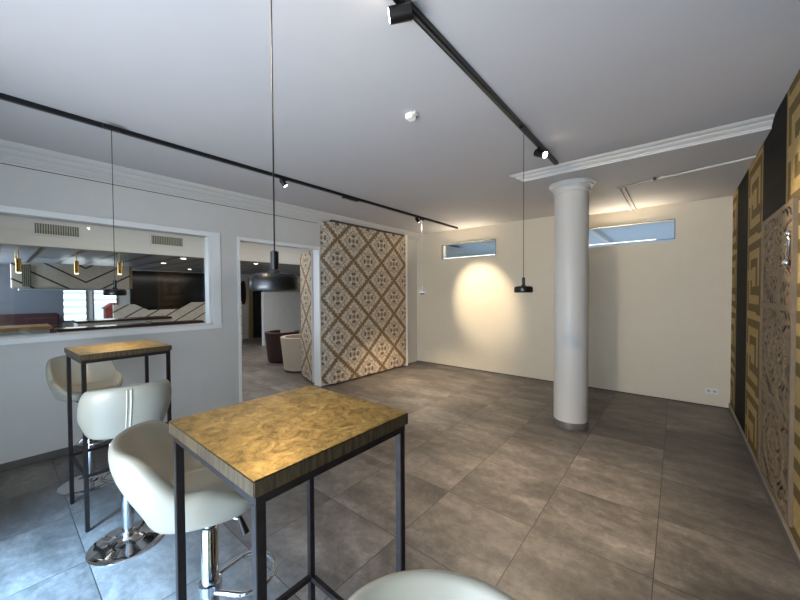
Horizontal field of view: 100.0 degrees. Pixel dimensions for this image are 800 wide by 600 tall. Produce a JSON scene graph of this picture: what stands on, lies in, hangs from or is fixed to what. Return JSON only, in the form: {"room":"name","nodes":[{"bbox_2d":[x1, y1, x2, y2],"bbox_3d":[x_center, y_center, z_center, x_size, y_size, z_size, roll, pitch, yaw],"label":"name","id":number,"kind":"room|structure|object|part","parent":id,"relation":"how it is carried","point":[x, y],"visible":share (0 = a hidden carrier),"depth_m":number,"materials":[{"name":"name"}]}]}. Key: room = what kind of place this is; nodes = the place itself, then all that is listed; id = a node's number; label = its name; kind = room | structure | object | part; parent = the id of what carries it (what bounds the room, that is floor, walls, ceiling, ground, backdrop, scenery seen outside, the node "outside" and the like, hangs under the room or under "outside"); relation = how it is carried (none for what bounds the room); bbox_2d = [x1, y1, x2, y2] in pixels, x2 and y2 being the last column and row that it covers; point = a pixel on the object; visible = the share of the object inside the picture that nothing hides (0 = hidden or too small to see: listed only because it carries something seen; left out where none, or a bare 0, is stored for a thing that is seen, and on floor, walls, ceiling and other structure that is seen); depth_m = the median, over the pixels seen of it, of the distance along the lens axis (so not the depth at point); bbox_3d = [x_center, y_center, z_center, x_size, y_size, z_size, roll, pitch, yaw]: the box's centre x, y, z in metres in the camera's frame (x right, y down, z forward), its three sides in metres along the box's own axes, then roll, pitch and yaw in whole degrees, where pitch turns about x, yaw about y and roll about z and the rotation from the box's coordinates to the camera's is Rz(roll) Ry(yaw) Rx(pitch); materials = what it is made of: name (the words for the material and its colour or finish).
{"room":"bar lounge","nodes":[
{"label":"bar lounge","id":0,"kind":"room"},
{"bbox_2d":[0,244,299,275],"bbox_3d":[-4.403,-0.861,8.288,5.240,0.100,9.600,1,1,40],"label":"ceiling","id":1,"kind":"structure","parent":0,"point":[30,254],"depth_m":6.50,"materials":[{"name":"white paint"}]},
{"bbox_2d":[15,249,21,272],"bbox_3d":[-5.481,-0.564,4.820,0.056,0.344,0.056,1,1,40],"label":"lamp","id":2,"kind":"object","parent":1,"relation":"hanging from","point":[17,260],"visible":1,"depth_m":4.80,"materials":[{"name":"gold metal"}]},
{"bbox_2d":[10,256,131,290],"bbox_3d":[-6.067,-0.469,6.287,0.470,0.584,1.600,1,1,40],"label":"canopy","id":3,"kind":"object","parent":1,"relation":"hanging from","point":[34,276],"visible":0.8,"depth_m":6.06,"materials":[{"name":"grey paint"}]},
{"bbox_2d":[22,264,30,286],"bbox_3d":[-6.314,-0.413,5.675,0.030,0.370,0.100,1,1,40],"label":"grille","id":4,"kind":"object","parent":3,"relation":"attached to","point":[26,268],"depth_m":5.67,"materials":[{"name":"grey metal"}]},
{"bbox_2d":[18,289,103,290],"bbox_3d":[-6.104,-0.191,6.246,0.470,0.030,1.320,1,1,40],"label":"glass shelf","id":5,"kind":"object","parent":3,"relation":"attached to","point":[18,289],"depth_m":6.05,"materials":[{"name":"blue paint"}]},
{"bbox_2d":[74,253,78,273],"bbox_3d":[-5.096,-0.581,5.287,0.056,0.334,0.056,1,1,40],"label":"lamp","id":6,"kind":"object","parent":1,"relation":"hanging from","point":[76,263],"visible":1,"depth_m":5.27,"materials":[{"name":"gold metal"}]},
{"bbox_2d":[117,255,121,274],"bbox_3d":[-4.758,-0.596,5.695,0.056,0.324,0.056,1,1,40],"label":"lamp","id":7,"kind":"object","parent":1,"relation":"hanging from","point":[119,264],"visible":1,"depth_m":5.68,"materials":[{"name":"gold metal"}]},
{"bbox_2d":[247,278,252,338],"bbox_3d":[-5.046,0.277,11.339,0.080,2.050,0.160,1,1,40],"label":"curtain","id":8,"kind":"object","parent":1,"relation":"hanging from","point":[249,291],"visible":0.8,"depth_m":11.31,"materials":[{"name":"fabric"}]},
{"bbox_2d":[0,264,299,338],"bbox_3d":[-6.378,0.252,9.948,0.100,2.170,9.600,1,1,40],"label":"wall","id":9,"kind":"structure","parent":0,"point":[12,301],"depth_m":7.67,"materials":[{"name":"grey paint"}]},
{"bbox_2d":[61,291,87,321],"bbox_3d":[-7.841,-0.023,8.095,0.040,1.090,0.450,1,1,40],"label":"window","id":10,"kind":"structure","parent":9,"relation":"in","point":[61,291],"depth_m":7.96,"materials":[{"name":"blue paint"}]},
{"bbox_2d":[63,291,85,319],"bbox_3d":[-7.850,-0.028,8.102,0.007,1.020,0.390,1,1,40],"label":"window blind","id":11,"kind":"object","parent":10,"relation":"attached to","point":[74,301],"visible":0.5,"depth_m":8.10,"materials":[{"name":"grey fabric"}]},
{"bbox_2d":[92,291,117,318],"bbox_3d":[-7.484,-0.034,8.526,0.040,1.090,0.490,1,1,40],"label":"window","id":12,"kind":"structure","parent":9,"relation":"in","point":[92,291],"depth_m":8.34,"materials":[{"name":"blue paint"}]},
{"bbox_2d":[94,291,115,302],"bbox_3d":[-7.494,-0.239,8.529,0.007,0.620,0.430,1,1,40],"label":"window blind","id":13,"kind":"object","parent":12,"relation":"attached to","point":[99,297],"visible":0.36,"depth_m":8.49,"materials":[{"name":"grey fabric"}]},
{"bbox_2d":[130,271,204,309],"bbox_3d":[-6.269,0.116,9.952,0.059,1.840,2.750,1,1,40],"label":"upper cabinet","id":14,"kind":"object","parent":9,"relation":"attached to","point":[151,290],"visible":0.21,"depth_m":9.48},
{"bbox_2d":[241,281,245,304],"bbox_3d":[-5.242,-0.245,11.216,0.024,0.800,0.180,1,1,40],"label":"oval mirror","id":15,"kind":"object","parent":9,"relation":"attached to","point":[243,286],"visible":0.83,"depth_m":11.21,"materials":[{"name":"black mirror"}]},
{"bbox_2d":[253,291,261,337],"bbox_3d":[-4.936,0.321,11.599,0.019,1.950,0.380,1,1,40],"label":"doorway","id":16,"kind":"structure","parent":9,"relation":"in","point":[257,312],"depth_m":11.60,"materials":[{"name":"paint"}]},
{"bbox_2d":[0,214,312,264],"bbox_3d":[-2.384,-0.979,6.617,0.120,0.520,9.600,1,1,40],"label":"wall","id":17,"kind":"structure","parent":0,"point":[14,230],"depth_m":4.67,"materials":[{"name":"grey paint"}]},
{"bbox_2d":[31,221,81,238],"bbox_3d":[-4.289,-0.875,4.205,0.016,0.170,0.440,1,1,40],"label":"air vent","id":18,"kind":"object","parent":17,"relation":"in","point":[38,227],"visible":1,"depth_m":4.19,"materials":[{"name":"white metal"}]},
{"bbox_2d":[149,234,183,247],"bbox_3d":[-3.541,-0.898,5.110,0.016,0.170,0.450,1,1,40],"label":"air vent","id":19,"kind":"object","parent":17,"relation":"in","point":[154,239],"visible":1,"depth_m":5.09,"materials":[{"name":"white metal"}]},
{"bbox_2d":[0,160,416,463],"bbox_3d":[-1.912,0.029,4.760,0.150,2.773,7.000,1,1,40],"label":"wall","id":20,"kind":"structure","parent":0,"point":[204,362],"depth_m":3.61,"materials":[{"name":"grey paint"}]},
{"bbox_2d":[0,422,166,471],"bbox_3d":[-3.094,1.421,3.221,0.012,0.065,3.070,1,1,40],"label":"baseboard","id":21,"kind":"structure","parent":20,"relation":"attached to","point":[64,451],"depth_m":3.03,"materials":[{"name":"grey tile"}]},
{"bbox_2d":[0,205,221,344],"bbox_3d":[-3.114,-0.220,3.262,0.160,1.185,2.570,1,1,40],"label":"window","id":22,"kind":"structure","parent":20,"relation":"in","point":[212,267],"depth_m":3.67,"materials":[{"name":"white paint"}]},
{"bbox_2d":[0,163,313,222],"bbox_3d":[-2.700,-1.179,3.669,0.004,0.006,4.340,1,1,40],"label":"trim","id":23,"kind":"structure","parent":20,"relation":"attached to","point":[0,163],"depth_m":3.55,"materials":[{"name":"white paint"}]},
{"bbox_2d":[0,139,422,240],"bbox_3d":[-1.793,-1.293,4.629,0.175,0.124,6.996,1,1,40],"label":"trim","id":24,"kind":"structure","parent":20,"relation":"attached to","point":[10,151],"depth_m":3.60,"materials":[{"name":"white paint"}]},
{"bbox_2d":[237,237,321,402],"bbox_3d":[-1.755,0.286,4.946,0.164,2.250,1.317,1,1,40],"label":"door frame","id":25,"kind":"structure","parent":20,"relation":"in","point":[316,250],"depth_m":5.37,"materials":[{"name":"white paint"}]},
{"bbox_2d":[300,251,313,381],"bbox_3d":[-1.587,0.269,5.771,0.059,2.150,0.689,-1,1,-31],"label":"wall","id":26,"kind":"structure","parent":25,"relation":"attached to","point":[306,259],"depth_m":5.69,"materials":[{"name":"tile"}]},
{"bbox_2d":[0,0,799,254],"bbox_3d":[2.044,-1.450,5.282,6.800,0.120,13.200,1,1,40],"label":"ceiling","id":27,"kind":"structure","parent":0,"point":[587,78],"depth_m":2.08,"materials":[{"name":"paint"}]},
{"bbox_2d":[0,93,457,228],"bbox_3d":[-1.038,-1.329,3.908,0.036,0.033,6.752,1,1,40],"label":"track","id":28,"kind":"object","parent":27,"relation":"attached to","point":[5,97],"visible":1,"depth_m":2.86,"materials":[{"name":"black metal"}]},
{"bbox_2d":[102,123,126,295],"bbox_3d":[-2.119,-0.655,2.482,0.136,1.244,0.136,1,1,40],"label":"pendant lamp","id":29,"kind":"object","parent":28,"relation":"hanging from","point":[114,291],"visible":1,"depth_m":2.47,"materials":[{"name":"black metal"}]},
{"bbox_3d":[-2.120,-0.701,2.481,0.004,1.109,0.004,1,1,40],"label":"cord","id":30,"kind":"part","parent":29,"relation":"part of","materials":[{"name":"black metal"}]},
{"bbox_3d":[-2.117,-0.116,2.492,0.040,0.066,0.040,1,1,40],"label":"stem","id":31,"kind":"part","parent":29,"relation":"part of","materials":[{"name":"black metal"}]},
{"bbox_3d":[-2.116,-0.059,2.494,0.136,0.051,0.136,1,1,40],"label":"lamp shade","id":32,"kind":"part","parent":29,"relation":"part of","materials":[{"name":"black metal"}]},
{"bbox_2d":[279,178,286,186],"bbox_3d":[-1.263,-1.268,3.635,0.087,0.092,0.053,-1,1,-29],"label":"track spotlight","id":33,"kind":"object","parent":28,"relation":"attached to","point":[282,181],"visible":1,"depth_m":3.62,"materials":[{"name":"black metal"}]},
{"bbox_2d":[342,196,358,201],"bbox_3d":[-0.646,-1.315,4.382,0.050,0.018,0.260,1,1,40],"label":"track feed","id":34,"kind":"object","parent":28,"relation":"attached to","point":[343,197],"visible":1,"depth_m":4.36,"materials":[{"name":"black metal"}]},
{"bbox_2d":[418,218,425,294],"bbox_3d":[0.370,-0.723,5.619,0.136,1.262,0.136,1,1,40],"label":"pendant lamp","id":35,"kind":"object","parent":28,"relation":"hanging from","point":[422,291],"visible":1,"depth_m":5.59,"materials":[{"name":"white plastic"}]},
{"bbox_2d":[405,111,417,121],"bbox_3d":[0.086,-1.301,2.375,0.085,0.040,0.060,1,1,40],"label":"ceiling sensor","id":36,"kind":"object","parent":27,"relation":"attached to","point":[411,116],"visible":1,"depth_m":2.36,"materials":[{"name":"white plastic"}]},
{"bbox_2d":[402,0,557,164],"bbox_3d":[0.084,-1.288,1.529,0.036,0.033,4.512,1,1,40],"label":"track","id":37,"kind":"object","parent":27,"relation":"attached to","point":[418,16],"visible":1,"depth_m":1.87,"materials":[{"name":"black metal"}]},
{"bbox_2d":[249,0,298,290],"bbox_3d":[-0.366,-0.642,0.962,0.136,1.230,0.136,1,1,40],"label":"pendant lamp","id":38,"kind":"object","parent":37,"relation":"hanging from","point":[273,280],"visible":1,"depth_m":0.95,"materials":[{"name":"black metal"}]},
{"bbox_3d":[-0.366,-0.688,0.961,0.004,1.094,0.004,1,1,40],"label":"cord","id":39,"kind":"part","parent":38,"relation":"part of","materials":[{"name":"black metal"}]},
{"bbox_3d":[-0.363,-0.053,0.973,0.136,0.051,0.136,1,1,40],"label":"lamp shade","id":40,"kind":"part","parent":38,"relation":"part of","materials":[{"name":"black metal"}]},
{"bbox_3d":[-0.363,-0.110,0.972,0.040,0.066,0.040,1,1,40],"label":"stem","id":41,"kind":"part","parent":38,"relation":"part of","materials":[{"name":"black metal"}]},
{"bbox_2d":[388,0,411,24],"bbox_3d":[0.001,-1.227,1.433,0.107,0.084,0.074,0,1,-2],"label":"track spotlight","id":42,"kind":"object","parent":37,"relation":"attached to","point":[401,12],"visible":1,"depth_m":1.41,"materials":[{"name":"black metal"}]},
{"bbox_2d":[514,125,532,292],"bbox_3d":[0.933,-0.676,2.534,0.136,1.240,0.136,1,1,40],"label":"pendant lamp","id":43,"kind":"object","parent":37,"relation":"hanging from","point":[523,288],"visible":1,"depth_m":2.53,"materials":[{"name":"black metal"}]},
{"bbox_3d":[0.936,-0.082,2.546,0.136,0.051,0.136,1,1,40],"label":"lamp shade","id":44,"kind":"part","parent":43,"relation":"part of","materials":[{"name":"black metal"}]},
{"bbox_3d":[0.933,-0.722,2.533,0.004,1.104,0.004,1,1,40],"label":"cord","id":45,"kind":"part","parent":43,"relation":"part of","materials":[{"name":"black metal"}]},
{"bbox_2d":[533,147,547,158],"bbox_3d":[1.209,-1.258,2.888,0.114,0.102,0.083,1,1,40],"label":"track spotlight","id":46,"kind":"object","parent":37,"relation":"attached to","point":[539,152],"visible":1,"depth_m":2.86,"materials":[{"name":"black metal"}]},
{"bbox_2d":[589,229,616,245],"bbox_3d":[4.768,-1.412,7.794,0.100,0.099,5.840,1,1,40],"label":"ceiling beam","id":47,"kind":"structure","parent":27,"relation":"attached to","point":[596,232],"depth_m":7.30,"materials":[{"name":"white paint"}]},
{"bbox_2d":[509,114,774,181],"bbox_3d":[1.967,-1.311,3.068,1.953,0.067,0.115,1,1,40],"label":"trim","id":48,"kind":"structure","parent":27,"relation":"attached to","point":[762,123],"depth_m":2.87,"materials":[{"name":"white paint"}]},
{"bbox_2d":[0,337,799,599],"bbox_3d":[-0.742,1.412,7.654,12.330,0.120,13.600,1,1,40],"label":"floor","id":49,"kind":"structure","parent":0,"point":[657,499],"depth_m":2.31,"materials":[{"name":"tile"}]},
{"bbox_2d":[0,324,51,335],"bbox_3d":[-4.612,0.882,3.457,0.500,1.150,1.420,1,1,40],"label":"countertop","id":50,"kind":"structure","parent":49,"relation":"on","point":[12,330],"depth_m":3.71,"materials":[{"name":"brown wood"}]},
{"bbox_2d":[0,313,59,332],"bbox_3d":[-8.349,0.860,6.824,0.550,1.100,2.050,1,1,40],"label":"bench","id":51,"kind":"object","parent":49,"relation":"on","point":[53,319],"visible":0.27,"depth_m":7.34,"materials":[{"name":"fabric"}]},
{"bbox_2d":[46,355,122,495],"bbox_3d":[-2.516,0.957,2.708,0.542,1.007,0.426,0,1,32],"label":"bar stool","id":52,"kind":"object","parent":49,"relation":"on","point":[100,375],"visible":0.59,"depth_m":2.69,"materials":[{"name":"white leather"}]},
{"bbox_2d":[64,340,171,532],"bbox_3d":[-2.033,0.899,2.443,0.510,1.127,0.498,1,1,37],"label":"bar table","id":53,"kind":"object","parent":49,"relation":"on","point":[83,355],"visible":0.73,"depth_m":2.35,"materials":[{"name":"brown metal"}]},
{"bbox_3d":[-2.360,0.929,2.403,0.022,1.065,0.022,1,1,37],"label":"leg","id":54,"kind":"part","parent":53,"relation":"part of","materials":[{"name":"metal"}]},
{"bbox_3d":[-1.984,0.932,2.118,0.022,1.065,0.022,1,1,37],"label":"leg","id":55,"kind":"part","parent":53,"relation":"part of","materials":[{"name":"metal"}]},
{"bbox_3d":[-2.036,0.383,2.433,0.494,0.022,0.482,1,1,37],"label":"frame","id":56,"kind":"part","parent":53,"relation":"part of","materials":[{"name":"metal"}]},
{"bbox_3d":[-2.082,0.920,2.770,0.022,1.065,0.022,1,1,37],"label":"leg","id":57,"kind":"part","parent":53,"relation":"part of","materials":[{"name":"metal"}]},
{"bbox_3d":[-1.706,0.923,2.485,0.022,1.065,0.022,1,1,37],"label":"leg","id":58,"kind":"part","parent":53,"relation":"part of","materials":[{"name":"metal"}]},
{"bbox_2d":[72,316,171,326],"bbox_3d":[-5.037,0.870,6.162,0.500,1.070,1.350,1,1,40],"label":"countertop","id":59,"kind":"structure","parent":49,"relation":"on","point":[129,320],"depth_m":5.93,"materials":[{"name":"brown wood"}]},
{"bbox_2d":[77,379,171,566],"bbox_3d":[-1.639,0.966,2.017,0.426,1.007,0.542,-1,2,-44],"label":"bar stool","id":60,"kind":"object","parent":49,"relation":"on","point":[102,414],"visible":0.79,"depth_m":1.89,"materials":[{"name":"white leather"}]},
{"bbox_2d":[53,320,203,332],"bbox_3d":[-3.976,0.891,5.091,0.280,1.060,1.750,1,1,40],"label":"countertop","id":61,"kind":"structure","parent":49,"relation":"on","point":[133,325],"depth_m":4.87,"materials":[{"name":"brown"}]},
{"bbox_2d":[113,301,241,339],"bbox_3d":[-5.681,0.709,8.897,0.080,1.290,2.950,1,1,40],"label":"screen","id":62,"kind":"object","parent":49,"relation":"on","point":[193,310],"visible":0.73,"depth_m":8.61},
{"bbox_2d":[108,420,276,599],"bbox_3d":[-0.761,0.975,1.291,0.542,1.007,0.426,-1,1,-26],"label":"bar stool","id":63,"kind":"object","parent":49,"relation":"on","point":[140,457],"visible":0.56,"depth_m":1.18,"materials":[{"name":"white leather"}]},
{"bbox_2d":[261,292,300,345],"bbox_3d":[-3.520,0.534,10.286,0.120,1.560,1.450,1,1,40],"label":"wall","id":64,"kind":"structure","parent":49,"relation":"on","point":[281,311],"depth_m":10.10,"materials":[{"name":"white paint"}]},
{"bbox_2d":[264,330,298,361],"bbox_3d":[-2.658,1.035,7.515,0.720,0.660,0.706,0,1,10],"label":"tub chair","id":65,"kind":"object","parent":49,"relation":"on","point":[272,338],"visible":0.56,"depth_m":7.22,"materials":[{"name":"paint"}]},
{"bbox_2d":[169,385,407,599],"bbox_3d":[-0.326,0.918,1.033,0.510,1.127,0.498,1,1,40],"label":"bar table","id":66,"kind":"object","parent":49,"relation":"on","point":[263,448],"visible":0.98,"depth_m":0.94,"materials":[{"name":"brown wood"}]},
{"bbox_3d":[-0.654,0.947,1.006,0.022,1.065,0.022,1,1,40],"label":"leg","id":67,"kind":"part","parent":66,"relation":"part of","materials":[{"name":"metal"}]},
{"bbox_3d":[-0.290,0.951,0.706,0.022,1.065,0.022,1,1,40],"label":"leg","id":68,"kind":"part","parent":66,"relation":"part of","materials":[{"name":"metal"}]},
{"bbox_3d":[-0.329,0.402,1.022,0.494,0.022,0.482,1,1,40],"label":"frame","id":69,"kind":"part","parent":66,"relation":"part of","materials":[{"name":"metal"}]},
{"bbox_3d":[-0.361,0.939,1.361,0.022,1.065,0.022,1,1,40],"label":"leg","id":70,"kind":"part","parent":66,"relation":"part of","materials":[{"name":"metal"}]},
{"bbox_3d":[0.003,0.943,1.060,0.022,1.065,0.022,1,1,40],"label":"leg","id":71,"kind":"part","parent":66,"relation":"part of","materials":[{"name":"metal"}]},
{"bbox_2d":[280,334,300,371],"bbox_3d":[-2.001,1.048,6.654,0.720,0.660,0.706,0,1,30],"label":"tub chair","id":72,"kind":"object","parent":49,"relation":"on","point":[290,344],"visible":0.53,"depth_m":6.36,"materials":[{"name":"beige fabric"}]},
{"bbox_2d":[320,220,407,384],"bbox_3d":[-0.556,0.030,6.182,0.119,2.700,2.110,1,1,40],"label":"wall","id":73,"kind":"structure","parent":49,"relation":"on","point":[364,270],"depth_m":5.94,"materials":[{"name":"paper"}]},
{"bbox_3d":[0.102,0.011,6.966,0.104,2.700,0.063,1,1,40],"label":"edge trim","id":74,"kind":"part","parent":73,"relation":"part of","materials":[{"name":"white paint"}]},
{"bbox_2d":[348,569,514,599],"bbox_3d":[0.054,1.020,0.454,0.398,0.941,0.506,0,1,6],"label":"bar stool","id":75,"kind":"object","parent":49,"relation":"on","point":[418,584],"visible":1,"depth_m":0.65,"materials":[{"name":"white leather"}]},
{"bbox_2d":[549,178,595,430],"bbox_3d":[1.931,0.061,3.791,0.470,2.706,0.470,1,1,40],"label":"round column","id":76,"kind":"structure","parent":49,"relation":"on","point":[571,196],"depth_m":3.64,"materials":[{"name":"white paint"}]},
{"bbox_2d":[447,253,477,257],"bbox_3d":[1.733,-0.116,10.340,0.100,2.800,5.850,1,1,40],"label":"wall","id":77,"kind":"structure","parent":0,"point":[457,254],"depth_m":10.42,"materials":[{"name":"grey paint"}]},
{"bbox_2d":[417,196,732,408],"bbox_3d":[2.344,-0.017,5.899,5.260,2.773,0.180,1,1,40],"label":"wall","id":78,"kind":"structure","parent":0,"point":[660,312],"depth_m":5.11,"materials":[{"name":"white paint"}]},
{"bbox_2d":[442,239,495,258],"bbox_3d":[1.356,-0.988,6.637,1.180,0.295,0.106,1,1,40],"label":"window","id":79,"kind":"structure","parent":78,"relation":"in","point":[444,247],"depth_m":6.82,"materials":[{"name":"white plastic"}]},
{"bbox_3d":[0.923,-0.992,7.006,0.027,0.281,0.088,1,1,40],"label":"frame","id":80,"kind":"part","parent":79,"relation":"part of","materials":[{"name":"white paint"}]},
{"bbox_2d":[444,254,494,258],"bbox_3d":[1.342,-0.854,6.629,1.110,0.018,0.028,1,1,40],"label":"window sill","id":81,"kind":"structure","parent":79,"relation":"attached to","point":[490,254],"depth_m":6.59,"materials":[{"name":"white"}]},
{"bbox_2d":[417,360,727,408],"bbox_3d":[2.287,1.365,5.860,4.945,0.012,0.006,1,1,40],"label":"baseboard","id":82,"kind":"structure","parent":78,"relation":"attached to","point":[417,360],"depth_m":5.11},
{"bbox_2d":[589,219,674,245],"bbox_3d":[3.345,-0.981,4.993,1.160,0.275,0.106,1,1,40],"label":"window","id":83,"kind":"structure","parent":78,"relation":"in","point":[666,219],"depth_m":4.89,"materials":[{"name":"white plastic"}]},
{"bbox_2d":[589,239,655,245],"bbox_3d":[3.265,-0.858,5.040,0.920,0.018,0.028,1,1,40],"label":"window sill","id":84,"kind":"structure","parent":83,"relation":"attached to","point":[650,239],"depth_m":4.98,"materials":[{"name":"white"}]},
{"bbox_2d":[705,388,717,394],"bbox_3d":[4.066,1.190,4.380,0.125,0.072,0.014,1,1,40],"label":"wall socket","id":85,"kind":"object","parent":78,"relation":"attached to","point":[707,390],"visible":1,"depth_m":4.38,"materials":[{"name":"white plastic"}]},
{"bbox_2d":[524,129,770,214],"bbox_3d":[2.765,-1.333,3.942,1.839,0.066,2.249,1,1,40],"label":"ceiling","id":86,"kind":"structure","parent":0,"point":[723,180],"depth_m":3.49,"materials":[{"name":"paint"}]},
{"bbox_2d":[617,179,651,210],"bbox_3d":[3.023,-1.298,4.245,0.332,0.020,1.455,1,1,40],"label":"duct","id":87,"kind":"object","parent":86,"relation":"attached to","point":[624,187],"visible":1,"depth_m":4.12,"materials":[{"name":"metal"}]},
{"bbox_2d":[652,155,755,180],"bbox_3d":[2.918,-1.277,3.279,0.066,0.022,0.767,-1,1,-39],"label":"cable conduit","id":88,"kind":"object","parent":86,"relation":"attached to","point":[751,157],"visible":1,"depth_m":3.25,"materials":[{"name":"white paint"}]},
{"bbox_2d":[730,69,799,549],"bbox_3d":[1.980,0.074,1.447,0.150,2.773,7.150,1,1,40],"label":"wall","id":89,"kind":"structure","parent":0,"point":[772,179],"depth_m":2.91,"materials":[{"name":"wood"}]},
{"bbox_2d":[728,403,799,570],"bbox_3d":[1.972,1.425,1.584,0.014,0.065,7.000,1,1,40],"label":"baseboard","id":90,"kind":"structure","parent":89,"relation":"attached to","point":[788,541],"depth_m":2.33,"materials":[{"name":"grey tile"}]},
{"bbox_2d":[758,197,798,527],"bbox_3d":[2.578,0.360,2.309,0.020,1.920,0.950,1,1,40],"label":"carved wall panel","id":91,"kind":"object","parent":89,"relation":"attached to","point":[778,292],"visible":0.99,"depth_m":2.20,"materials":[{"name":"brown wood"}]},
{"bbox_2d":[782,231,790,265],"bbox_3d":[2.316,-0.307,2.008,0.039,0.208,0.104,1,1,40],"label":"wall ornament","id":92,"kind":"object","parent":91,"relation":"attached to","point":[786,262],"visible":0.94,"depth_m":1.99,"materials":[{"name":"silver metal"}]},
{"bbox_3d":[-8.758,1.416,9.673,2.600,0.120,3.300,1,1,40],"label":"floor","id":93,"kind":"structure","parent":0,"visible":0},
{"bbox_2d":[101,303,115,318],"bbox_3d":[-8.022,0.674,9.533,0.400,1.360,0.650,1,1,40],"label":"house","id":94,"kind":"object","parent":93,"relation":"on","point":[107,309],"visible":0.2,"depth_m":9.28,"materials":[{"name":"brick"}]}
]}

